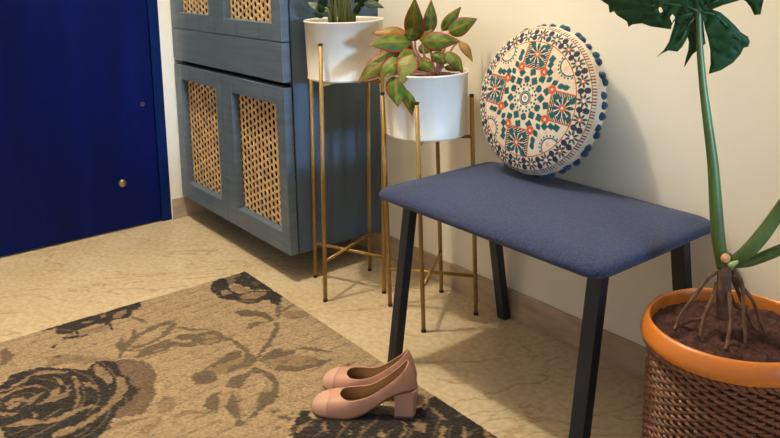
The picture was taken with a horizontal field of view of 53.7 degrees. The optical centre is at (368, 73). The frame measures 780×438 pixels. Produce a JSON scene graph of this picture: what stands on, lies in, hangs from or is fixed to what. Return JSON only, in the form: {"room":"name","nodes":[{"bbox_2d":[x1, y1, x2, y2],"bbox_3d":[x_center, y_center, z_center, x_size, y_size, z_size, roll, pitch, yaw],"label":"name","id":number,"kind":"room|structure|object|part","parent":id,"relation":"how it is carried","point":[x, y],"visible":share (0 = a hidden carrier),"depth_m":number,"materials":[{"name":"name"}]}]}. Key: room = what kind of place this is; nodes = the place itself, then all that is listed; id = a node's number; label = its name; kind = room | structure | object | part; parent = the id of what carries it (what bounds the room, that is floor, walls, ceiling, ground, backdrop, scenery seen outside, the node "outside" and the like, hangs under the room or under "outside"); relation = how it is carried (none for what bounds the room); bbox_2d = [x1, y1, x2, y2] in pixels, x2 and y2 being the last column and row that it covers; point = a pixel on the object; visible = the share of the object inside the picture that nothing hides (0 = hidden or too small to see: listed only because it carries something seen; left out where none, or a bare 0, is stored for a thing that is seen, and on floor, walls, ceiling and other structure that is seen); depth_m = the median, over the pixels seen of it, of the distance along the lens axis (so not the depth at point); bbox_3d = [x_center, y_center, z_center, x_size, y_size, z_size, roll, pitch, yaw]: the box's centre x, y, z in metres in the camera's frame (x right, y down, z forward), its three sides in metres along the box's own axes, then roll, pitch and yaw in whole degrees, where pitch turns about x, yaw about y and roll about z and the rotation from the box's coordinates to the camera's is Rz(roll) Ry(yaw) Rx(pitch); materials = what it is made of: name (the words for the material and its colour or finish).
{"room":"entryway","nodes":[
{"label":"entryway","id":0,"kind":"room"},
{"bbox_2d":[157,0,184,218],"bbox_3d":[-1.978,-0.673,2.142,3.608,2.850,0.100,-8,11,-36],"label":"wall","id":1,"kind":"structure","parent":0,"point":[164,9],"depth_m":3.07,"materials":[{"name":"paint"}]},
{"bbox_2d":[0,0,171,256],"bbox_3d":[-1.251,-0.377,2.702,1.008,2.060,0.094,-8,11,-36],"label":"door","id":2,"kind":"structure","parent":1,"relation":"in","point":[83,139],"depth_m":2.86,"materials":[{"name":"blue paint"}]},
{"bbox_3d":[-1.254,-0.378,2.707,1.008,2.060,0.082,-8,11,-36],"label":"frame","id":3,"kind":"part","parent":2,"relation":"part of","materials":[{"name":"blue paint"}]},
{"bbox_2d":[172,196,209,218],"bbox_3d":[-0.628,0.525,3.240,0.416,0.083,0.004,-8,11,-36],"label":"baseboard","id":4,"kind":"structure","parent":1,"relation":"attached to","point":[183,206],"depth_m":3.15,"materials":[{"name":"wood"}]},
{"bbox_2d":[0,211,644,437],"bbox_3d":[-0.613,0.989,0.584,3.608,0.050,4.450,-8,11,-36],"label":"floor","id":5,"kind":"structure","parent":0,"point":[511,378],"depth_m":2.30,"materials":[{"name":"beige stone"}]},
{"bbox_2d":[0,271,497,437],"bbox_3d":[-0.465,0.824,1.453,1.422,0.009,1.733,-8,11,-36],"label":"area rug","id":6,"kind":"object","parent":5,"relation":"on","point":[229,356],"visible":0.94,"depth_m":1.92,"materials":[{"name":"beige carpet"}]},
{"bbox_2d":[312,360,417,419],"bbox_3d":[-0.010,0.704,1.737,0.242,0.122,0.078,-1,9,6],"label":"shoe","id":7,"kind":"object","parent":6,"relation":"on","point":[351,402],"visible":1,"depth_m":1.71,"materials":[{"name":"pink leather"}]},
{"bbox_2d":[323,348,416,400],"bbox_3d":[-0.001,0.693,1.818,0.235,0.118,0.076,2,9,20],"label":"shoe","id":8,"kind":"object","parent":6,"relation":"on","point":[338,377],"visible":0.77,"depth_m":1.82,"materials":[{"name":"pink leather"}]},
{"bbox_2d":[309,43,385,301],"bbox_3d":[-0.069,0.282,2.386,0.212,0.786,0.203,-4,9,-13],"label":"plant stand","id":9,"kind":"object","parent":5,"relation":"on","point":[381,81],"visible":0.66,"depth_m":2.37,"materials":[{"name":"gold metal"}]},
{"bbox_3d":[-0.179,0.274,2.454,0.025,0.775,0.012,-1,9,3],"label":"leg","id":10,"kind":"part","parent":9,"relation":"part of","materials":[{"name":"gold metal"}]},
{"bbox_3d":[-0.136,0.300,2.275,0.025,0.775,0.012,-1,9,3],"label":"leg","id":11,"kind":"part","parent":9,"relation":"part of","materials":[{"name":"gold metal"}]},
{"bbox_2d":[303,0,383,82],"bbox_3d":[-0.076,-0.149,2.322,0.243,0.324,0.243,-3,9,-12],"label":"plant","id":12,"kind":"object","parent":9,"relation":"on","point":[346,38],"visible":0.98,"depth_m":2.24,"materials":[{"name":"green plant"}]},
{"bbox_3d":[-0.122,-0.167,2.293,0.012,0.050,0.025,6,11,40],"label":"stem","id":13,"kind":"part","parent":12,"relation":"part of","materials":[{"name":"green plant"}]},
{"bbox_3d":[-0.110,-0.191,2.308,0.009,0.094,0.012,4,10,31],"label":"stem","id":14,"kind":"part","parent":12,"relation":"part of","materials":[{"name":"green plant"}]},
{"bbox_3d":[-0.100,-0.193,2.292,0.008,0.101,0.020,-1,8,1],"label":"stem","id":15,"kind":"part","parent":12,"relation":"part of","materials":[{"name":"green plant"}]},
{"bbox_3d":[-0.089,-0.194,2.300,0.008,0.101,0.016,-3,9,-13],"label":"stem","id":16,"kind":"part","parent":12,"relation":"part of","materials":[{"name":"green plant"}]},
{"bbox_3d":[-0.084,-0.188,2.318,0.017,0.086,0.008,-3,9,-8],"label":"stem","id":17,"kind":"part","parent":12,"relation":"part of","materials":[{"name":"green plant"}]},
{"bbox_3d":[-0.082,-0.196,2.325,0.008,0.101,0.013,4,10,33],"label":"stem","id":18,"kind":"part","parent":12,"relation":"part of","materials":[{"name":"green plant"}]},
{"bbox_3d":[-0.073,-0.193,2.293,0.008,0.101,0.020,-4,9,-16],"label":"stem","id":19,"kind":"part","parent":12,"relation":"part of","materials":[{"name":"green plant"}]},
{"bbox_3d":[-0.065,-0.193,2.309,0.014,0.097,0.009,6,11,40],"label":"stem","id":20,"kind":"part","parent":12,"relation":"part of","materials":[{"name":"green plant"}]},
{"bbox_3d":[-0.057,-0.190,2.302,0.010,0.094,0.018,-8,11,-36],"label":"stem","id":21,"kind":"part","parent":12,"relation":"part of","materials":[{"name":"green plant"}]},
{"bbox_3d":[-0.041,-0.179,2.296,0.011,0.072,0.022,-8,11,-36],"label":"stem","id":22,"kind":"part","parent":12,"relation":"part of","materials":[{"name":"green plant"}]},
{"bbox_3d":[-0.001,0.263,2.497,0.025,0.775,0.012,-1,9,3],"label":"leg","id":23,"kind":"part","parent":9,"relation":"part of","materials":[{"name":"gold metal"}]},
{"bbox_3d":[0.043,0.288,2.322,0.025,0.775,0.012,-1,9,3],"label":"leg","id":24,"kind":"part","parent":9,"relation":"part of","materials":[{"name":"gold metal"}]},
{"bbox_2d":[380,92,477,332],"bbox_3d":[0.175,0.373,2.203,0.204,0.646,0.204,-6,10,-28],"label":"plant stand","id":25,"kind":"object","parent":5,"relation":"on","point":[471,136],"visible":0.82,"depth_m":2.20,"materials":[{"name":"gold metal"}]},
{"bbox_3d":[0.051,0.370,2.242,0.019,0.636,0.012,-1,8,1],"label":"leg","id":26,"kind":"part","parent":25,"relation":"part of","materials":[{"name":"gold metal"}]},
{"bbox_2d":[357,0,476,141],"bbox_3d":[0.142,-0.020,2.129,0.239,0.385,0.290,6,11,42],"label":"potted aglaonema","id":27,"kind":"object","parent":25,"relation":"on","point":[440,90],"visible":1,"depth_m":2.08,"materials":[{"name":"white ceramic"}]},
{"bbox_3d":[0.154,-0.033,2.128,0.060,0.121,0.022,-5,9,-21],"label":"stem","id":28,"kind":"part","parent":27,"relation":"part of","materials":[{"name":"pink plant"}]},
{"bbox_3d":[0.146,0.012,2.106,0.021,0.042,0.114,6,11,42],"label":"stem","id":29,"kind":"part","parent":27,"relation":"part of","materials":[{"name":"pink plant"}]},
{"bbox_3d":[0.133,0.010,2.104,0.133,0.047,0.034,-8,11,-36],"label":"stem","id":30,"kind":"part","parent":27,"relation":"part of","materials":[{"name":"pink plant"}]},
{"bbox_3d":[0.161,-0.032,2.120,0.007,0.122,0.063,4,10,32],"label":"stem","id":31,"kind":"part","parent":27,"relation":"part of","materials":[{"name":"pink plant"}]},
{"bbox_2d":[385,64,468,141],"bbox_3d":[0.162,0.078,2.163,0.239,0.180,0.239,-8,11,-36],"label":"pot","id":32,"kind":"object","parent":27,"relation":"attached to","point":[441,90],"depth_m":2.06,"materials":[{"name":"white ceramic"}]},
{"bbox_3d":[0.180,-0.041,2.143,0.025,0.132,0.047,-3,9,-6],"label":"stem","id":33,"kind":"part","parent":27,"relation":"part of","materials":[{"name":"pink plant"}]},
{"bbox_3d":[0.201,-0.019,2.134,0.021,0.090,0.039,-8,11,-36],"label":"stem","id":34,"kind":"part","parent":27,"relation":"part of","materials":[{"name":"pink plant"}]},
{"bbox_3d":[0.220,-0.034,2.141,0.054,0.118,0.047,-8,11,-36],"label":"stem","id":35,"kind":"part","parent":27,"relation":"part of","materials":[{"name":"pink plant"}]},
{"bbox_3d":[0.139,0.392,2.079,0.020,0.636,0.012,-1,8,1],"label":"leg","id":36,"kind":"part","parent":25,"relation":"part of","materials":[{"name":"gold metal"}]},
{"bbox_3d":[0.211,0.353,2.327,0.020,0.636,0.012,-1,8,1],"label":"leg","id":37,"kind":"part","parent":25,"relation":"part of","materials":[{"name":"gold metal"}]},
{"bbox_3d":[0.296,0.374,2.172,0.019,0.636,0.012,-1,8,1],"label":"leg","id":38,"kind":"part","parent":25,"relation":"part of","materials":[{"name":"gold metal"}]},
{"bbox_2d":[379,162,710,437],"bbox_3d":[0.386,0.513,1.824,0.427,0.470,0.678,-8,11,-36],"label":"bench","id":39,"kind":"object","parent":5,"relation":"on","point":[595,234],"visible":0.94,"depth_m":1.65,"materials":[{"name":"blue fabric"}]},
{"bbox_3d":[0.086,0.526,1.952,0.092,0.424,0.028,-8,11,-36],"label":"leg","id":40,"kind":"part","parent":39,"relation":"part of","materials":[{"name":"black metal"}]},
{"bbox_3d":[0.356,0.489,2.149,0.084,0.424,0.028,-8,11,-36],"label":"leg","id":41,"kind":"part","parent":39,"relation":"part of","materials":[{"name":"black metal"}]},
{"bbox_2d":[480,24,607,179],"bbox_3d":[0.427,0.067,1.919,0.153,0.379,0.388,-8,11,-36],"label":"round cushion","id":42,"kind":"object","parent":39,"relation":"on","point":[543,104],"visible":1,"depth_m":1.85,"materials":[{"name":"fabric"}]},
{"bbox_3d":[0.382,0.304,1.794,0.422,0.046,0.678,-8,11,-36],"label":"seat","id":43,"kind":"part","parent":39,"relation":"part of","materials":[{"name":"blue fabric"}]},
{"bbox_3d":[0.424,0.584,1.499,0.092,0.424,0.032,-8,11,-36],"label":"leg","id":44,"kind":"part","parent":39,"relation":"part of","materials":[{"name":"black metal"}]},
{"bbox_3d":[0.556,0.366,1.569,0.250,0.021,0.030,-8,11,-36],"label":"rail","id":45,"kind":"part","parent":39,"relation":"part of","materials":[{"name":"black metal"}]},
{"bbox_3d":[0.695,0.547,1.697,0.084,0.424,0.032,-8,11,-36],"label":"leg","id":46,"kind":"part","parent":39,"relation":"part of","materials":[{"name":"black metal"}]},
{"bbox_2d":[602,0,779,437],"bbox_3d":[0.672,0.278,1.382,0.393,1.048,0.341,-4,9,-14],"label":"monstera","id":47,"kind":"object","parent":5,"relation":"on","point":[712,361],"visible":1,"depth_m":1.35,"materials":[{"name":"brown wicker"}]},
{"bbox_2d":[641,336,779,437],"bbox_3d":[0.661,0.641,1.416,0.306,0.322,0.306,-8,11,-36],"label":"wicker basket","id":48,"kind":"object","parent":47,"relation":"attached to","point":[682,399],"depth_m":1.31,"materials":[{"name":"brown wicker"}]},
{"bbox_2d":[378,0,779,346],"bbox_3d":[0.836,-0.648,1.456,0.100,2.850,4.450,-8,11,-36],"label":"wall","id":49,"kind":"structure","parent":0,"point":[650,147],"depth_m":1.79,"materials":[{"name":"paint"}]},
{"bbox_2d":[170,0,381,255],"bbox_3d":[-0.372,-0.140,2.803,0.372,1.327,0.857,-8,11,-36],"label":"sideboard cabinet","id":50,"kind":"object","parent":49,"relation":"attached to","point":[242,81],"visible":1,"depth_m":2.58,"materials":[{"name":"blue paint"}]},
{"bbox_3d":[-0.657,-0.482,2.837,0.029,0.638,0.392,-8,11,-36],"label":"door","id":51,"kind":"part","parent":50,"relation":"part of","materials":[{"name":"blue paint"}]},
{"bbox_3d":[-0.644,-0.465,2.842,0.009,0.531,0.308,-8,11,-36],"label":"cane panel","id":52,"kind":"part","parent":50,"relation":"part of","materials":[{"name":"beige wicker"}]},
{"bbox_3d":[-0.630,0.244,2.935,0.029,0.542,0.418,-8,11,-36],"label":"door","id":53,"kind":"part","parent":50,"relation":"part of","materials":[{"name":"blue paint"}]},
{"bbox_3d":[-0.619,0.239,2.935,0.013,0.448,0.335,-8,11,-36],"label":"cane panel","id":54,"kind":"part","parent":50,"relation":"part of","materials":[{"name":"beige wicker"}]},
{"bbox_3d":[-0.508,-0.079,2.709,0.029,0.124,0.856,-8,11,-36],"label":"drawer","id":55,"kind":"part","parent":50,"relation":"part of","materials":[{"name":"blue paint"}]},
{"bbox_3d":[-0.388,-0.423,2.497,0.014,0.528,0.356,-8,11,-36],"label":"cane panel","id":56,"kind":"part","parent":50,"relation":"part of","materials":[{"name":"beige wicker"}]},
{"bbox_3d":[-0.402,-0.438,2.495,0.029,0.638,0.462,-8,11,-36],"label":"door","id":57,"kind":"part","parent":50,"relation":"part of","materials":[{"name":"blue paint"}]},
{"bbox_3d":[-0.374,0.288,2.593,0.029,0.542,0.436,-8,11,-36],"label":"door","id":58,"kind":"part","parent":50,"relation":"part of","materials":[{"name":"blue paint"}]},
{"bbox_3d":[-0.375,0.278,2.629,0.015,0.447,0.474,-8,11,-36],"label":"cane panel","id":59,"kind":"part","parent":50,"relation":"part of","materials":[{"name":"beige wicker"}]},
{"bbox_3d":[-0.231,-0.159,2.906,0.019,1.291,0.819,-8,11,-36],"label":"panel","id":60,"kind":"part","parent":50,"relation":"part of","materials":[{"name":"wood"}]},
{"bbox_2d":[349,231,646,379],"bbox_3d":[0.846,0.729,1.608,0.008,0.083,4.396,-8,11,-36],"label":"baseboard","id":61,"kind":"structure","parent":49,"relation":"attached to","point":[622,353],"depth_m":2.12,"materials":[{"name":"stone"}]}
]}

